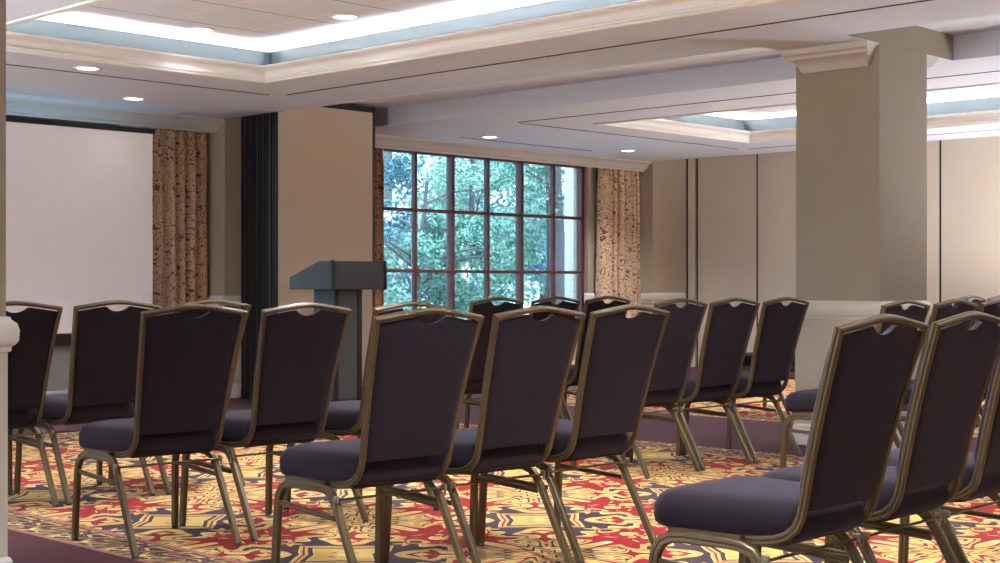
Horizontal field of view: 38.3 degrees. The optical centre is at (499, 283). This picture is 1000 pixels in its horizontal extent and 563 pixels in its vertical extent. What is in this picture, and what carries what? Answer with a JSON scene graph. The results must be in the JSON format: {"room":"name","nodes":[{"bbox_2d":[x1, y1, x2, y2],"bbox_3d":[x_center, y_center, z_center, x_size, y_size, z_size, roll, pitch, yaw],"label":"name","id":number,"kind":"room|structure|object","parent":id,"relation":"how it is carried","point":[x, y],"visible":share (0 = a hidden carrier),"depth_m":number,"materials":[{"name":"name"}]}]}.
{"room":"hotel conference room","nodes":[
{"label":"hotel conference room","id":0,"kind":"room"},
{"bbox_2d":[206,117,240,295],"bbox_3d":[-2.100,-0.307,13.422,0.320,2.655,1.350,0,0,44],"label":"wall","id":1,"kind":"structure","parent":0,"point":[223,146],"depth_m":12.90,"materials":[{"name":"beige paint"}]},
{"bbox_2d":[6,97,223,132],"bbox_3d":[-4.190,-1.412,11.138,0.145,0.116,4.840,0,0,44],"label":"trim","id":2,"kind":"structure","parent":1,"relation":"attached to","point":[14,106],"depth_m":12.07,"materials":[{"name":"grey paint"}]},
{"bbox_2d":[129,126,207,314],"bbox_3d":[-2.911,-0.195,12.655,0.145,2.370,0.800,0,0,44],"label":"curtain","id":3,"kind":"object","parent":1,"relation":"hanging from","point":[179,156],"visible":0.46,"depth_m":12.71,"materials":[{"name":"brown fabric"}]},
{"bbox_2d":[207,296,240,307],"bbox_3d":[-2.158,0.165,13.339,0.352,0.120,2.950,0,0,44],"label":"trim","id":4,"kind":"structure","parent":1,"relation":"attached to","point":[228,298],"depth_m":12.87,"materials":[{"name":"beige paint"}]},
{"bbox_2d":[233,346,240,382],"bbox_3d":[-2.099,0.570,13.421,0.324,0.700,1.358,0,0,44],"label":"trim","id":5,"kind":"structure","parent":1,"relation":"attached to","point":[237,377],"depth_m":12.93,"materials":[{"name":"beige paint"}]},
{"bbox_2d":[375,148,383,312],"bbox_3d":[-1.386,-0.195,14.241,0.146,2.370,0.600,0,0,44],"label":"curtain","id":6,"kind":"object","parent":1,"relation":"hanging from","point":[379,162],"visible":0.12,"depth_m":14.40,"materials":[{"name":"brown fabric"}]},
{"bbox_2d":[47,124,597,390],"bbox_3d":[-4.940,-0.455,10.860,0.220,2.950,21.600,0,0,44],"label":"wall","id":7,"kind":"structure","parent":0,"point":[58,379],"depth_m":16.93,"materials":[{"name":"beige paint"}]},
{"bbox_2d":[46,383,240,397],"bbox_3d":[-3.303,0.954,12.151,0.350,0.132,6.250,0,0,44],"label":"baseboard","id":8,"kind":"structure","parent":7,"relation":"attached to","point":[236,388],"depth_m":12.87,"materials":[{"name":"beige paint"}]},
{"bbox_2d":[383,148,583,317],"bbox_3d":[-0.122,-0.440,15.765,0.180,1.920,3.300,0,0,44],"label":"window","id":9,"kind":"structure","parent":7,"relation":"in","point":[450,211],"depth_m":15.81,"materials":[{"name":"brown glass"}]},
{"bbox_2d":[6,0,999,161],"bbox_3d":[0.536,-1.552,5.590,15.380,0.165,21.600,0,0,44],"label":"ceiling","id":10,"kind":"structure","parent":0,"point":[494,109],"depth_m":10.66,"materials":[{"name":"paint"}]},
{"bbox_2d":[73,66,101,70],"bbox_3d":[-2.805,-1.466,9.791,0.190,0.008,0.190,0,0,44],"label":"recessed light","id":11,"kind":"object","parent":10,"relation":"in","point":[86,68],"visible":1,"depth_m":9.79,"materials":[{"name":"white"}]},
{"bbox_2d":[121,97,145,99],"bbox_3d":[-2.899,-1.466,11.395,0.190,0.008,0.190,0,0,44],"label":"recessed light","id":12,"kind":"object","parent":10,"relation":"in","point":[124,98],"visible":1,"depth_m":11.38,"materials":[{"name":"white"}]},
{"bbox_2d":[6,64,267,94],"bbox_3d":[-3.016,-1.470,9.925,0.020,0.007,3.520,0,0,44],"label":"ceiling vent","id":13,"kind":"object","parent":10,"relation":"in","point":[6,64],"visible":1,"depth_m":10.33,"materials":[{"name":"black"}]},
{"bbox_2d":[6,0,638,65],"bbox_3d":[0.084,-1.613,7.067,7.680,0.225,2.800,0,0,44],"label":"ceiling recess","id":14,"kind":"structure","parent":10,"relation":"attached to","point":[257,32],"depth_m":9.46,"materials":[{"name":"paint"}]},
{"bbox_2d":[187,27,214,31],"bbox_3d":[-2.026,-1.721,9.749,0.190,0.008,0.190,0,0,44],"label":"recessed light","id":15,"kind":"object","parent":14,"relation":"attached to","point":[192,29],"visible":1,"depth_m":9.74,"materials":[{"name":"white"}]},
{"bbox_2d":[330,14,359,19],"bbox_3d":[-0.999,-1.721,9.288,0.190,0.008,0.190,0,0,44],"label":"recessed light","id":16,"kind":"object","parent":14,"relation":"attached to","point":[335,16],"visible":1,"depth_m":9.27,"materials":[{"name":"white"}]},
{"bbox_2d":[6,0,793,83],"bbox_3d":[0.084,-1.516,7.067,7.370,0.116,2.490,0,0,44],"label":"trim","id":17,"kind":"structure","parent":10,"relation":"attached to","point":[640,12],"depth_m":9.16,"materials":[{"name":"white paint"}]},
{"bbox_2d":[480,136,498,137],"bbox_3d":[-0.106,-1.466,14.369,0.190,0.008,0.190,0,0,44],"label":"recessed light","id":18,"kind":"object","parent":10,"relation":"in","point":[480,136],"visible":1,"depth_m":14.34,"materials":[{"name":"white"}]},
{"bbox_2d":[278,47,757,111],"bbox_3d":[-0.148,-1.483,10.605,4.840,0.034,0.012,0,0,44],"label":"trim","id":19,"kind":"structure","parent":10,"relation":"attached to","point":[751,47],"depth_m":10.20,"materials":[{"name":"white paint"}]},
{"bbox_2d":[462,137,589,150],"bbox_3d":[0.317,-1.470,15.169,0.020,0.007,2.000,0,0,44],"label":"ceiling vent","id":20,"kind":"object","parent":10,"relation":"in","point":[462,137],"visible":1,"depth_m":15.14,"materials":[{"name":"black metal"}]},
{"bbox_2d":[286,0,931,94],"bbox_3d":[2.864,-1.470,6.834,12.550,0.007,0.020,0,0,44],"label":"ceiling vent","id":21,"kind":"object","parent":10,"relation":"in","point":[923,0],"visible":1,"depth_m":8.75,"materials":[{"name":"black"}]},
{"bbox_2d":[619,150,635,151],"bbox_3d":[1.407,-1.466,15.855,0.190,0.008,0.190,0,0,44],"label":"recessed light","id":22,"kind":"object","parent":10,"relation":"in","point":[619,150],"visible":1,"depth_m":15.81,"materials":[{"name":"white"}]},
{"bbox_2d":[520,123,737,148],"bbox_3d":[1.379,-1.470,14.390,0.020,0.007,3.450,0,0,44],"label":"ceiling vent","id":23,"kind":"object","parent":10,"relation":"in","point":[520,123],"visible":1,"depth_m":14.22,"materials":[{"name":"black metal"}]},
{"bbox_2d":[518,92,795,122],"bbox_3d":[1.216,-1.470,12.056,2.931,0.007,0.039,0,0,44],"label":"ceiling vent","id":24,"kind":"object","parent":10,"relation":"in","point":[732,99],"depth_m":11.95,"materials":[{"name":"black metal"}]},
{"bbox_2d":[594,82,999,143],"bbox_3d":[4.376,-1.516,11.527,7.370,0.116,2.490,0,0,44],"label":"trim","id":25,"kind":"structure","parent":10,"relation":"attached to","point":[655,124],"depth_m":13.69,"materials":[{"name":"white paint"}]},
{"bbox_2d":[663,85,999,130],"bbox_3d":[4.376,-1.613,11.527,7.680,0.225,2.800,0,0,44],"label":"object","id":26,"kind":"structure","parent":10,"relation":"attached to","point":[985,98],"depth_m":14.23,"materials":[{"name":"paint"}]},
{"bbox_2d":[752,129,999,148],"bbox_3d":[7.216,-1.470,11.320,12.500,0.007,0.020,0,0,44],"label":"ceiling vent","id":27,"kind":"object","parent":10,"relation":"in","point":[997,129],"visible":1,"depth_m":14.10,"materials":[{"name":"black metal"}]},
{"bbox_2d":[848,25,952,59],"bbox_3d":[2.511,-1.552,8.985,0.007,0.165,1.350,0,0,44],"label":"trim","id":28,"kind":"structure","parent":10,"relation":"attached to","point":[916,38],"depth_m":9.11,"materials":[{"name":"paint"}]},
{"bbox_2d":[927,71,998,78],"bbox_3d":[3.242,-1.470,10.106,0.516,0.007,0.038,0,0,44],"label":"ceiling vent","id":29,"kind":"object","parent":10,"relation":"in","point":[990,71],"depth_m":10.10,"materials":[{"name":"black"}]},
{"bbox_2d":[8,367,999,562],"bbox_3d":[0.601,1.050,5.528,15.200,0.060,21.600,0,0,44],"label":"floor","id":30,"kind":"structure","parent":0,"point":[606,523],"depth_m":6.34,"materials":[{"name":"carpet"}]},
{"bbox_2d":[0,0,19,562],"bbox_3d":[-2.033,-0.307,4.687,0.654,2.655,0.910,0,0,44],"label":"column","id":31,"kind":"structure","parent":30,"relation":"on","point":[9,329],"depth_m":4.69,"materials":[{"name":"paint"}]},
{"bbox_2d":[6,301,62,506],"bbox_3d":[-2.347,0.547,6.613,0.468,0.945,0.616,0,0,-42],"label":"banquet chair","id":32,"kind":"object","parent":30,"relation":"on","point":[29,360],"visible":0.83,"depth_m":6.53,"materials":[{"name":"fabric"}]},
{"bbox_2d":[6,116,154,346],"bbox_3d":[-3.827,-0.133,10.969,0.126,2.300,2.776,0,0,44],"label":"projection screen","id":33,"kind":"object","parent":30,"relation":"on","point":[79,196],"visible":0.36,"depth_m":11.42,"materials":[{"name":"white fabric"}]},
{"bbox_2d":[14,300,159,505],"bbox_3d":[-1.992,0.547,6.954,0.468,0.945,0.616,0,0,-44],"label":"banquet chair","id":34,"kind":"object","parent":30,"relation":"on","point":[104,341],"visible":0.85,"depth_m":6.78,"materials":[{"name":"fabric"}]},
{"bbox_2d":[71,304,246,559],"bbox_3d":[-1.338,0.547,5.658,0.468,0.945,0.616,0,0,-41],"label":"banquet chair","id":35,"kind":"object","parent":30,"relation":"on","point":[185,366],"visible":1,"depth_m":5.51,"materials":[{"name":"fabric"}]},
{"bbox_2d":[108,299,250,494],"bbox_3d":[-1.618,0.547,7.285,0.616,0.945,0.468,0,0,44],"label":"banquet chair","id":36,"kind":"object","parent":30,"relation":"on","point":[195,313],"visible":0.08,"depth_m":7.09,"materials":[{"name":"brown metal"}]},
{"bbox_2d":[241,116,247,398],"bbox_3d":[-1.871,-0.315,13.039,0.092,2.640,1.108,0,0,44],"label":"partition panel","id":37,"kind":"object","parent":30,"relation":"on","point":[244,118],"visible":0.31,"depth_m":12.64,"materials":[{"name":"plastic"}]},
{"bbox_2d":[247,115,252,398],"bbox_3d":[-1.808,-0.315,12.978,0.092,2.640,1.108,0,0,44],"label":"partition panel","id":38,"kind":"object","parent":30,"relation":"on","point":[249,118],"visible":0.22,"depth_m":12.57,"materials":[{"name":"plastic"}]},
{"bbox_2d":[253,114,258,384],"bbox_3d":[-1.744,-0.315,12.917,0.092,2.640,1.108,0,0,44],"label":"partition panel","id":39,"kind":"object","parent":30,"relation":"on","point":[255,117],"visible":0.13,"depth_m":12.53,"materials":[{"name":"plastic"}]},
{"bbox_2d":[259,114,264,326],"bbox_3d":[-1.681,-0.315,12.856,0.092,2.640,1.108,0,0,44],"label":"partition panel","id":40,"kind":"object","parent":30,"relation":"on","point":[261,116],"visible":0.11,"depth_m":12.46,"materials":[{"name":"plastic"}]},
{"bbox_2d":[179,302,351,541],"bbox_3d":[-0.980,0.547,6.023,0.468,0.945,0.616,0,0,-45],"label":"banquet chair","id":41,"kind":"object","parent":30,"relation":"on","point":[297,357],"visible":0.88,"depth_m":5.86,"materials":[{"name":"fabric"}]},
{"bbox_2d":[265,113,271,314],"bbox_3d":[-1.617,-0.315,12.795,0.092,2.640,1.108,0,0,44],"label":"partition panel","id":42,"kind":"object","parent":30,"relation":"on","point":[268,116],"visible":0.16,"depth_m":12.39,"materials":[{"name":"plastic"}]},
{"bbox_2d":[272,104,374,383],"bbox_3d":[-1.554,-0.315,12.734,0.092,2.640,1.108,0,0,44],"label":"partition panel","id":43,"kind":"object","parent":30,"relation":"on","point":[323,157],"visible":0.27,"depth_m":12.65,"materials":[{"name":"fabric"}]},
{"bbox_2d":[290,260,386,401],"bbox_3d":[-1.339,0.413,11.891,0.560,1.213,0.582,0,0,44],"label":"lectern","id":44,"kind":"object","parent":30,"relation":"on","point":[335,283],"visible":0.75,"depth_m":11.78,"materials":[{"name":"grey laminate"}]},
{"bbox_2d":[283,301,447,522],"bbox_3d":[-0.602,0.547,6.480,0.616,0.945,0.468,0,0,42],"label":"banquet chair","id":45,"kind":"object","parent":30,"relation":"on","point":[344,418],"visible":0.2,"depth_m":6.31,"materials":[{"name":"fabric"}]},
{"bbox_2d":[271,307,483,562],"bbox_3d":[-0.413,0.547,4.838,0.468,0.945,0.616,0,0,-41],"label":"banquet chair","id":46,"kind":"object","parent":30,"relation":"on","point":[418,371],"visible":1,"depth_m":4.69,"materials":[{"name":"fabric"}]},
{"bbox_2d":[383,306,585,562],"bbox_3d":[-0.060,0.547,5.183,0.468,0.945,0.616,0,0,-44],"label":"banquet chair","id":47,"kind":"object","parent":30,"relation":"on","point":[529,360],"visible":0.92,"depth_m":5.03,"materials":[{"name":"fabric"}]},
{"bbox_2d":[457,297,523,428],"bbox_3d":[-0.223,0.547,8.763,0.616,0.945,0.468,0,0,44],"label":"banquet chair","id":48,"kind":"object","parent":30,"relation":"on","point":[474,384],"visible":0.23,"depth_m":8.57,"materials":[{"name":"black fabric"}]},
{"bbox_2d":[464,296,579,427],"bbox_3d":[0.141,0.547,9.142,0.616,0.945,0.468,0,0,44],"label":"banquet chair","id":49,"kind":"object","parent":30,"relation":"on","point":[538,316],"visible":0.14,"depth_m":8.98,"materials":[{"name":"brown metal"}]},
{"bbox_2d":[477,304,669,562],"bbox_3d":[0.284,0.547,5.554,0.616,0.945,0.468,0,0,45],"label":"banquet chair","id":50,"kind":"object","parent":30,"relation":"on","point":[620,352],"visible":0.88,"depth_m":5.39,"materials":[{"name":"fabric"}]},
{"bbox_2d":[562,296,630,419],"bbox_3d":[0.491,0.547,9.505,0.616,0.945,0.468,0,0,44],"label":"banquet chair","id":51,"kind":"object","parent":30,"relation":"on","point":[595,305],"visible":0.29,"depth_m":9.26,"materials":[{"name":"black fabric"}]},
{"bbox_2d":[570,298,707,478],"bbox_3d":[0.763,0.547,7.869,0.616,0.945,0.468,0,0,45],"label":"banquet chair","id":52,"kind":"object","parent":30,"relation":"on","point":[671,369],"visible":0.58,"depth_m":7.75,"materials":[{"name":"fabric"}]},
{"bbox_2d":[628,297,759,470],"bbox_3d":[1.106,0.547,8.197,0.468,0.945,0.616,0,0,-44],"label":"banquet chair","id":53,"kind":"object","parent":30,"relation":"on","point":[728,328],"visible":0.88,"depth_m":8.04,"materials":[{"name":"fabric"}]},
{"bbox_2d":[697,154,756,365],"bbox_3d":[2.751,-0.299,17.393,0.868,2.631,0.090,0,0,44],"label":"wall panel","id":54,"kind":"object","parent":30,"relation":"on","point":[726,185],"visible":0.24,"depth_m":17.36,"materials":[{"name":"paint"}]},
{"bbox_2d":[682,297,809,462],"bbox_3d":[1.456,0.547,8.532,0.468,0.945,0.616,0,0,-44],"label":"banquet chair","id":55,"kind":"object","parent":30,"relation":"on","point":[779,327],"visible":0.88,"depth_m":8.37,"materials":[{"name":"fabric"}]},
{"bbox_2d":[733,297,795,415],"bbox_3d":[2.210,0.547,11.363,0.616,0.945,0.468,0,0,44],"label":"banquet chair","id":56,"kind":"object","parent":30,"relation":"on","point":[748,356],"visible":0.03,"depth_m":11.32,"materials":[{"name":"brown metal"}]},
{"bbox_2d":[757,151,795,371],"bbox_3d":[3.482,-0.299,16.689,1.158,2.631,0.090,0,0,44],"label":"wall panel","id":57,"kind":"object","parent":30,"relation":"on","point":[776,172],"visible":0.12,"depth_m":16.87,"materials":[{"name":"paint"}]},
{"bbox_2d":[648,314,928,562],"bbox_3d":[0.761,0.547,3.835,0.616,0.945,0.468,0,0,44],"label":"banquet chair","id":58,"kind":"object","parent":30,"relation":"on","point":[866,376],"visible":1,"depth_m":3.70,"materials":[{"name":"fabric"}]},
{"bbox_2d":[779,299,929,468],"bbox_3d":[1.799,0.547,7.302,0.616,0.945,0.468,0,0,45],"label":"banquet chair","id":59,"kind":"object","parent":30,"relation":"on","point":[801,403],"visible":0.22,"depth_m":7.26,"materials":[{"name":"fabric"}]},
{"bbox_2d":[781,40,937,448],"bbox_3d":[2.309,-0.307,9.200,0.654,2.655,0.910,0,0,44],"label":"column","id":60,"kind":"structure","parent":30,"relation":"on","point":[861,106],"depth_m":8.98,"materials":[{"name":"paint"}]},
{"bbox_2d":[750,311,999,562],"bbox_3d":[1.099,0.547,4.195,0.616,0.945,0.468,0,0,43],"label":"banquet chair","id":61,"kind":"object","parent":30,"relation":"on","point":[956,362],"visible":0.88,"depth_m":4.03,"materials":[{"name":"fabric"}]},
{"bbox_2d":[835,349,999,562],"bbox_3d":[1.436,0.547,4.560,0.616,0.945,0.468,0,0,43],"label":"banquet chair","id":62,"kind":"object","parent":30,"relation":"on","point":[981,476],"visible":0.5,"depth_m":4.34,"materials":[{"name":"brown metal"}]},
{"bbox_2d":[927,140,938,320],"bbox_3d":[4.320,-0.299,15.883,1.163,2.631,0.090,0,0,44],"label":"wall panel","id":63,"kind":"object","parent":30,"relation":"on","point":[932,146],"visible":0.02,"depth_m":15.49,"materials":[{"name":"paint"}]},
{"bbox_2d":[897,298,977,437],"bbox_3d":[2.167,0.547,7.684,0.616,0.945,0.468,0,0,45],"label":"banquet chair","id":64,"kind":"object","parent":30,"relation":"on","point":[941,310],"visible":0.2,"depth_m":7.46,"materials":[{"name":"brown metal"}]},
{"bbox_2d":[901,298,999,418],"bbox_3d":[2.527,0.547,8.059,0.616,0.945,0.468,0,0,45],"label":"banquet chair","id":65,"kind":"object","parent":30,"relation":"on","point":[990,307],"visible":0.06,"depth_m":7.79,"materials":[{"name":"brown metal"}]},
{"bbox_2d":[939,136,999,305],"bbox_3d":[5.158,-0.299,15.076,1.160,2.631,0.090,0,0,44],"label":"wall panel","id":66,"kind":"object","parent":30,"relation":"on","point":[969,168],"visible":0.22,"depth_m":15.21,"materials":[{"name":"paint"}]},
{"bbox_2d":[953,295,986,427],"bbox_3d":[3.080,0.547,10.248,0.616,0.945,0.468,0,0,44],"label":"banquet chair","id":67,"kind":"object","parent":30,"relation":"on","point":[976,301],"visible":0.07,"depth_m":10.08,"materials":[{"name":"brown metal"}]},
{"bbox_2d":[977,295,999,424],"bbox_3d":[3.427,0.547,10.608,0.616,0.945,0.468,0,0,44],"label":"banquet chair","id":68,"kind":"object","parent":30,"relation":"on","point":[997,296],"visible":0.05,"depth_m":10.30,"materials":[{"name":"brown metal"}]},
{"bbox_2d":[565,168,573,302],"bbox_3d":[0.973,-1.580,18.750,0.200,6.800,0.170,0,0,44],"label":"wall","id":69,"kind":"structure","parent":0,"point":[569,172],"depth_m":18.70,"materials":[{"name":"paint"}]},
{"bbox_2d":[639,159,685,313],"bbox_3d":[2.196,-0.307,17.886,0.320,2.655,1.380,0,0,44],"label":"wall","id":70,"kind":"structure","parent":0,"point":[663,183],"depth_m":17.43,"materials":[{"name":"beige paint"}]},
{"bbox_2d":[375,134,651,171],"bbox_3d":[0.098,-1.412,15.595,0.145,0.116,4.830,0,0,44],"label":"trim","id":71,"kind":"structure","parent":70,"relation":"attached to","point":[381,141],"depth_m":15.53,"materials":[{"name":"grey paint"}]},
{"bbox_2d":[595,168,640,317],"bbox_3d":[1.411,-0.195,17.147,0.146,2.370,0.822,0,0,44],"label":"curtain","id":72,"kind":"object","parent":71,"relation":"hanging from","point":[618,251],"visible":0.65,"depth_m":17.13,"materials":[{"name":"brown fabric"}]},
{"bbox_2d":[584,293,685,302],"bbox_3d":[1.635,0.165,17.280,0.352,0.120,1.510,0,0,44],"label":"trim","id":73,"kind":"structure","parent":70,"relation":"attached to","point":[645,297],"depth_m":17.34,"materials":[{"name":"beige paint"}]},
{"bbox_2d":[653,302,683,307],"bbox_3d":[1.936,0.570,17.613,0.324,0.700,0.614,0,0,44],"label":"trim","id":74,"kind":"structure","parent":70,"relation":"attached to","point":[680,304],"depth_m":17.66,"materials":[{"name":"beige paint"}]},
{"bbox_2d":[686,159,687,303],"bbox_3d":[2.317,-0.301,17.759,0.024,2.643,0.034,0,0,44],"label":"trim","id":75,"kind":"structure","parent":70,"relation":"attached to","point":[686,159],"depth_m":17.74,"materials":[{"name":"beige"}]},
{"bbox_2d":[688,158,697,366],"bbox_3d":[2.378,-0.302,17.751,0.130,2.645,0.100,0,0,44],"label":"trim","id":76,"kind":"structure","parent":70,"relation":"attached to","point":[692,163],"depth_m":17.69,"materials":[{"name":"paint"}]},
{"label":"outside","id":77,"kind":"structure","parent":0,"visible":0},
{"bbox_3d":[-10.944,1.870,17.471,120.000,0.100,130.000,0,0,44],"label":"ground","id":78,"kind":"structure","parent":77,"visible":0},
{"bbox_2d":[383,151,422,307],"bbox_3d":[-14.053,-2.680,32.953,6.050,9.000,28.000,0,0,44],"label":"building","id":79,"kind":"structure","parent":78,"relation":"on","point":[393,198],"depth_m":40.21,"materials":[{"name":"stone"}]},
{"bbox_2d":[384,181,504,318],"bbox_3d":[-1.427,0.120,22.046,2.632,3.400,3.285,0,0,44],"label":"tree","id":80,"kind":"object","parent":78,"relation":"on","point":[435,226],"visible":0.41,"depth_m":22.16,"materials":[{"name":"green plant"}]},
{"bbox_2d":[383,152,546,306],"bbox_3d":[-1.079,-2.180,34.414,4.827,8.000,6.447,0,0,44],"label":"tree","id":81,"kind":"object","parent":78,"relation":"on","point":[402,168],"visible":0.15,"depth_m":34.04,"materials":[{"name":"green plant"}]},
{"bbox_2d":[402,156,545,319],"bbox_3d":[-0.304,-1.380,29.105,3.320,6.400,3.335,0,0,-8],"label":"tree","id":82,"kind":"object","parent":78,"relation":"on","point":[472,202],"visible":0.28,"depth_m":28.97,"materials":[{"name":"green plant"}]},
{"bbox_2d":[402,159,564,311],"bbox_3d":[0.493,-1.430,25.132,3.844,6.500,4.258,0,0,15],"label":"tree","id":83,"kind":"object","parent":78,"relation":"on","point":[544,170],"visible":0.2,"depth_m":24.32,"materials":[{"name":"green plant"}]},
{"bbox_2d":[461,164,564,302],"bbox_3d":[1.383,-2.180,42.264,5.407,8.000,5.105,0,0,31],"label":"tree","id":84,"kind":"object","parent":78,"relation":"on","point":[544,286],"visible":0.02,"depth_m":42.12,"materials":[{"name":"green plant"}]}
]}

